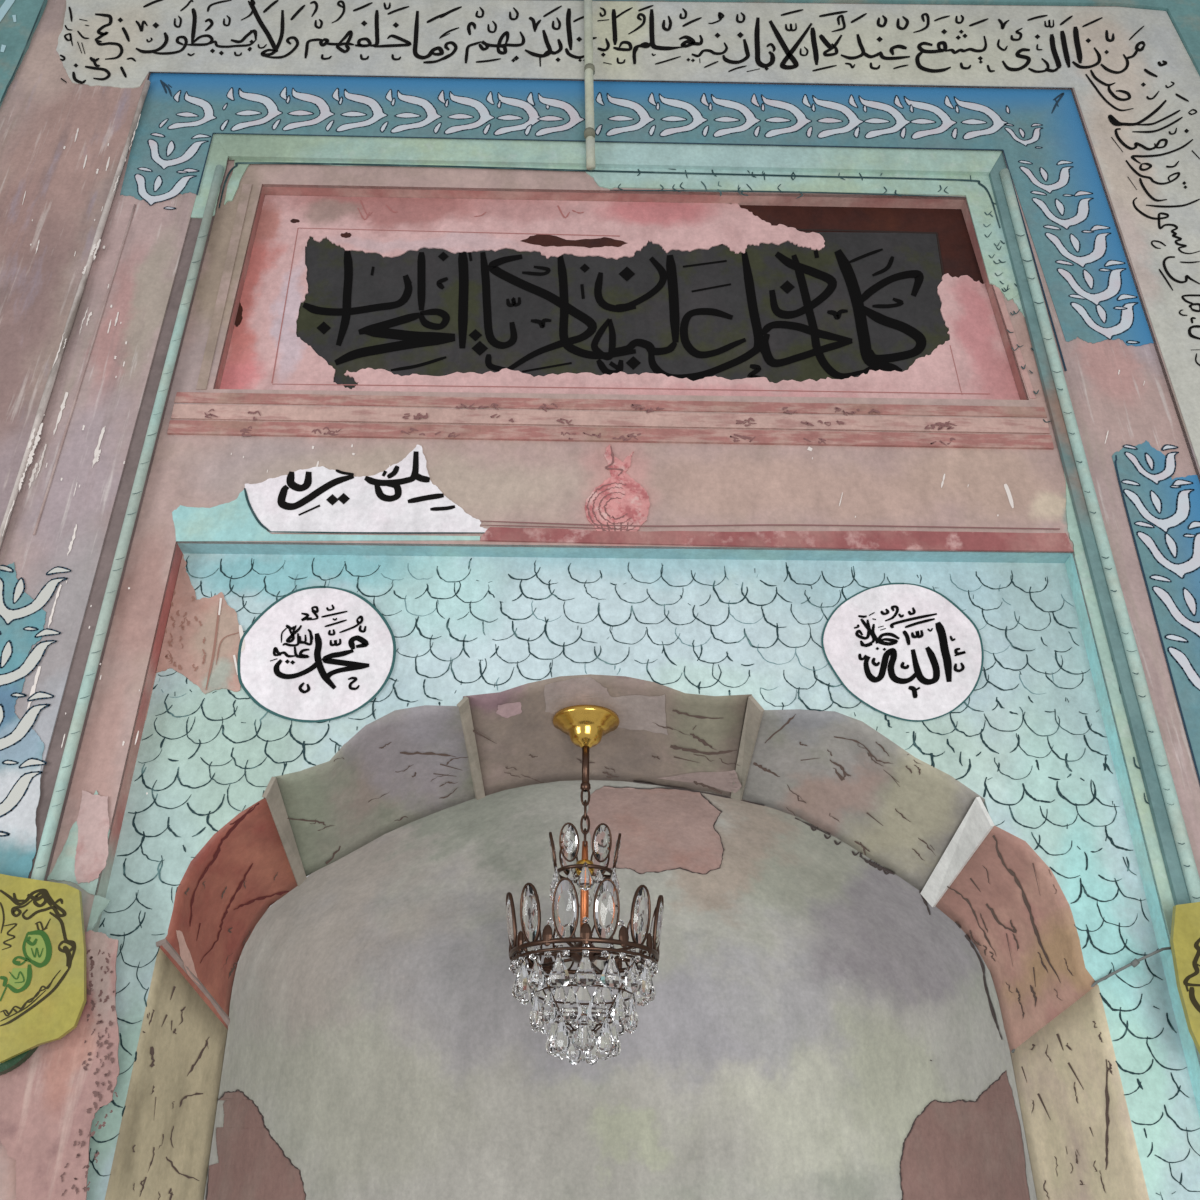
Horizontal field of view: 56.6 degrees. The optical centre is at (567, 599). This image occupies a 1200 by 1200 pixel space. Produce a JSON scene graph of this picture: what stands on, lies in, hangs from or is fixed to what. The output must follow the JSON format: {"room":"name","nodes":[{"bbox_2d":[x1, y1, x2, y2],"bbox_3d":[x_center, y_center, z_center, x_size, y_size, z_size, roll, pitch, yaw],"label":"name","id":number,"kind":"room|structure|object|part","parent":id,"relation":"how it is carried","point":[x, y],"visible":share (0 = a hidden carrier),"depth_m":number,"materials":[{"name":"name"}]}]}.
{"room":"mosque interior","nodes":[
{"label":"mosque interior","id":0,"kind":"room"},
{"bbox_2d":[0,0,1199,1199],"bbox_3d":[0.029,-0.862,3.083,7.407,4.778,0.113,1,-30,0],"label":"wall","id":1,"kind":"structure","parent":0,"point":[766,472],"depth_m":2.66,"materials":[{"name":"paint"}]},
{"bbox_2d":[0,1046,38,1074],"bbox_3d":[-1.051,0.775,2.047,0.188,0.188,0.024,1,-30,0],"label":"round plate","id":2,"kind":"object","parent":1,"relation":"attached to","point":[11,1064],"visible":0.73,"depth_m":2.00,"materials":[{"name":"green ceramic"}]},
{"bbox_2d":[0,0,47,106],"bbox_3d":[-2.202,-1.659,3.454,0.999,2.666,0.012,1,-30,0],"label":"trim","id":3,"kind":"structure","parent":1,"relation":"attached to","point":[19,19],"depth_m":3.54,"materials":[{"name":"teal paint"}]},
{"bbox_2d":[0,563,70,877],"bbox_3d":[-1.364,0.241,2.385,0.602,0.764,0.003,1,-30,0],"label":"tulip border","id":4,"kind":"object","parent":1,"relation":"attached to","point":[22,618],"visible":1,"depth_m":2.38,"materials":[{"name":"blue paint"}]},
{"bbox_2d":[0,874,85,1062],"bbox_3d":[-1.058,0.683,2.081,0.340,0.383,0.013,1,-30,0],"label":"plaque","id":5,"kind":"object","parent":1,"relation":"attached to","point":[43,944],"visible":1,"depth_m":2.08,"materials":[{"name":"paint"}]},
{"bbox_2d":[0,80,150,547],"bbox_3d":[-1.307,-0.512,2.805,0.034,2.503,0.018,1,-30,0],"label":"trim","id":6,"kind":"structure","parent":1,"relation":"attached to","point":[34,437],"depth_m":2.91,"materials":[{"name":"paint"}]},
{"bbox_3d":[-0.950,0.778,2.103,0.198,0.878,0.003,1,-30,0],"label":"pale moulding","id":7,"kind":"part","parent":1,"relation":"part of","materials":[{"name":"pink paint"}]},
{"bbox_2d":[33,204,135,534],"bbox_3d":[-1.244,-0.639,2.895,0.007,1.125,0.006,1,-30,0],"label":"trim","id":8,"kind":"structure","parent":1,"relation":"attached to","point":[134,206],"depth_m":2.85,"materials":[{"name":"paint"}]},
{"bbox_2d":[31,165,223,880],"bbox_3d":[-1.040,-0.055,2.559,0.027,2.790,0.024,1,-30,0],"label":"trim","id":9,"kind":"structure","parent":1,"relation":"attached to","point":[63,777],"depth_m":2.58,"materials":[{"name":"paint"}]},
{"bbox_2d":[28,158,228,880],"bbox_3d":[-1.059,-0.119,2.610,0.064,2.953,0.012,1,-30,0],"label":"trim","id":10,"kind":"structure","parent":1,"relation":"attached to","point":[71,692],"depth_m":2.60,"materials":[{"name":"pink paint"}]},
{"bbox_2d":[237,586,395,722],"bbox_3d":[-0.574,0.119,2.548,0.361,0.351,0.006,1,-30,0],"label":"roundel","id":11,"kind":"object","parent":1,"relation":"attached to","point":[316,653],"visible":1,"depth_m":2.54,"materials":[{"name":"white paint"}]},
{"bbox_3d":[-0.579,-0.200,2.672,0.743,0.157,0.002,1,-30,0],"label":"pale moulding","id":12,"kind":"part","parent":1,"relation":"part of","materials":[{"name":"teal paint"}]},
{"bbox_2d":[244,445,486,533],"bbox_3d":[-0.474,-0.272,2.713,0.628,0.270,0.005,1,-30,0],"label":"cartouche","id":13,"kind":"object","parent":1,"relation":"attached to","point":[402,498],"visible":1,"depth_m":2.69,"materials":[{"name":"white paint"}]},
{"bbox_2d":[584,0,595,169],"bbox_3d":[0.066,-1.914,3.613,0.054,1.486,0.065,1,-30,0],"label":"cable conduit","id":14,"kind":"object","parent":1,"relation":"attached to","point":[589,68],"visible":1,"depth_m":3.38,"materials":[{"name":"beige plastic"}]},
{"bbox_2d":[191,134,1001,217],"bbox_3d":[0.115,-1.217,3.254,2.368,0.365,0.015,1,-30,0],"label":"trim","id":15,"kind":"structure","parent":1,"relation":"attached to","point":[254,147],"depth_m":3.31,"materials":[{"name":"teal paint"}]},
{"bbox_2d":[585,445,649,530],"bbox_3d":[0.120,-0.269,2.718,0.158,0.278,0.004,1,-30,0],"label":"pomegranate motif","id":16,"kind":"object","parent":1,"relation":"attached to","point":[620,500],"visible":1,"depth_m":2.70,"materials":[{"name":"paint"}]},
{"bbox_2d":[38,168,1199,902],"bbox_3d":[0.116,-0.070,2.578,2.318,2.799,0.028,1,-30,0],"label":"trim","id":17,"kind":"structure","parent":1,"relation":"attached to","point":[1173,808],"depth_m":2.58,"materials":[{"name":"paint"}]},
{"bbox_2d":[220,195,1019,399],"bbox_3d":[0.137,-0.847,3.101,2.117,0.795,0.006,1,-30,0],"label":"calligraphy panel","id":18,"kind":"object","parent":1,"relation":"attached to","point":[339,293],"visible":0.98,"depth_m":3.09,"materials":[{"name":"pink paint"}]},
{"bbox_2d":[204,780,1036,1199],"bbox_3d":[0.106,1.096,2.795,1.706,1.061,0.811,1,-30,0],"label":"wall niche","id":19,"kind":"object","parent":1,"relation":"in","point":[813,1027],"visible":0.98,"depth_m":2.91,"materials":[{"name":"paint"}]},
{"bbox_3d":[0.127,-1.068,3.179,2.242,0.530,0.004,1,-30,0],"label":"pale moulding","id":20,"kind":"part","parent":1,"relation":"part of","materials":[{"name":"teal paint"}]},
{"bbox_2d":[105,674,1148,1199],"bbox_3d":[0.116,0.759,2.363,1.918,1.218,0.309,1,-30,0],"label":"arch","id":21,"kind":"object","parent":1,"relation":"attached to","point":[832,771],"visible":0.87,"depth_m":2.46,"materials":[{"name":"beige paint"}]},
{"bbox_2d":[506,705,663,1064],"bbox_3d":[0.036,0.600,2.408,0.334,0.749,0.334,-15,-34,26],"label":"chandelier","id":22,"kind":"object","parent":21,"relation":"hanging from","point":[585,725],"visible":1,"depth_m":2.24,"materials":[{"name":"clear glass"}]},
{"bbox_3d":[-0.040,0.734,2.307,0.152,0.007,0.007,9,-31,-13],"label":"arm","id":23,"kind":"part","parent":22,"relation":"part of","materials":[{"name":"brown metal"}]},
{"bbox_3d":[-0.021,0.771,2.371,0.152,0.007,0.007,-26,-39,38],"label":"arm","id":24,"kind":"part","parent":22,"relation":"part of","materials":[{"name":"brown metal"}]},
{"bbox_3d":[0.035,0.638,2.386,0.018,0.247,0.018,1,-30,0],"label":"stem","id":25,"kind":"part","parent":22,"relation":"part of","materials":[{"name":"orange metal"}]},
{"bbox_3d":[0.040,0.374,2.539,0.017,0.106,0.017,1,-30,0],"label":"rod","id":26,"kind":"part","parent":22,"relation":"part of","materials":[{"name":"brown metal"}]},
{"bbox_3d":[0.052,0.782,2.388,0.007,0.007,0.152,-7,-31,13],"label":"arm","id":27,"kind":"part","parent":22,"relation":"part of","materials":[{"name":"brown metal"}]},
{"bbox_3d":[0.088,0.719,2.278,0.152,0.007,0.007,-26,-39,38],"label":"arm","id":28,"kind":"part","parent":22,"relation":"part of","materials":[{"name":"brown metal"}]},
{"bbox_3d":[0.107,0.756,2.341,0.152,0.007,0.007,9,-31,-13],"label":"arm","id":29,"kind":"part","parent":22,"relation":"part of","materials":[{"name":"brown metal"}]},
{"bbox_2d":[1011,947,1170,1052],"bbox_3d":[1.042,0.815,2.270,0.106,0.151,0.424,17,-34,-25],"label":"cord","id":30,"kind":"object","parent":21,"relation":"attached to","point":[1135,962],"visible":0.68,"depth_m":2.19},
{"bbox_2d":[56,0,1199,467],"bbox_3d":[0.139,-1.021,3.115,3.780,2.800,0.005,1,-30,0],"label":"band","id":31,"kind":"object","parent":1,"relation":"attached to","point":[1135,83],"visible":1,"depth_m":3.52,"materials":[{"name":"beige paint"}]},
{"bbox_2d":[120,73,1153,370],"bbox_3d":[0.135,-1.122,3.187,2.901,1.171,0.003,1,-30,0],"label":"tulip border","id":32,"kind":"object","parent":1,"relation":"attached to","point":[1040,134],"visible":0.98,"depth_m":3.37,"materials":[{"name":"blue paint"}]},
{"bbox_2d":[577,0,1199,75],"bbox_3d":[0.046,-1.842,3.583,7.367,2.529,0.012,1,-30,0],"label":"trim","id":33,"kind":"structure","parent":1,"relation":"attached to","point":[1184,15],"depth_m":3.67,"materials":[{"name":"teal paint"}]},
{"bbox_2d":[821,583,983,721],"bbox_3d":[0.771,0.115,2.565,0.373,0.360,0.006,1,-30,0],"label":"roundel","id":34,"kind":"object","parent":1,"relation":"attached to","point":[905,651],"visible":1,"depth_m":2.56,"materials":[{"name":"white paint"}]},
{"bbox_2d":[989,151,1190,904],"bbox_3d":[1.251,-0.087,2.616,0.058,2.906,0.012,1,-30,0],"label":"trim","id":35,"kind":"structure","parent":1,"relation":"attached to","point":[1176,879],"depth_m":2.60,"materials":[{"name":"paint"}]},
{"bbox_3d":[1.218,0.161,2.482,0.051,2.327,0.003,1,-30,0],"label":"pale moulding","id":36,"kind":"part","parent":1,"relation":"part of","materials":[{"name":"teal paint"}]},
{"bbox_2d":[1112,441,1199,782],"bbox_3d":[1.596,0.058,2.522,0.539,1.050,0.003,1,-30,0],"label":"tulip border","id":37,"kind":"object","parent":1,"relation":"attached to","point":[1163,513],"visible":1,"depth_m":2.62,"materials":[{"name":"blue paint"}]},
{"bbox_2d":[1170,902,1199,1053],"bbox_3d":[1.272,0.717,2.086,0.262,0.352,0.013,1,-30,0],"label":"plaque","id":38,"kind":"object","parent":1,"relation":"attached to","point":[1185,926],"visible":1,"depth_m":2.10,"materials":[{"name":"paint"}]}
]}

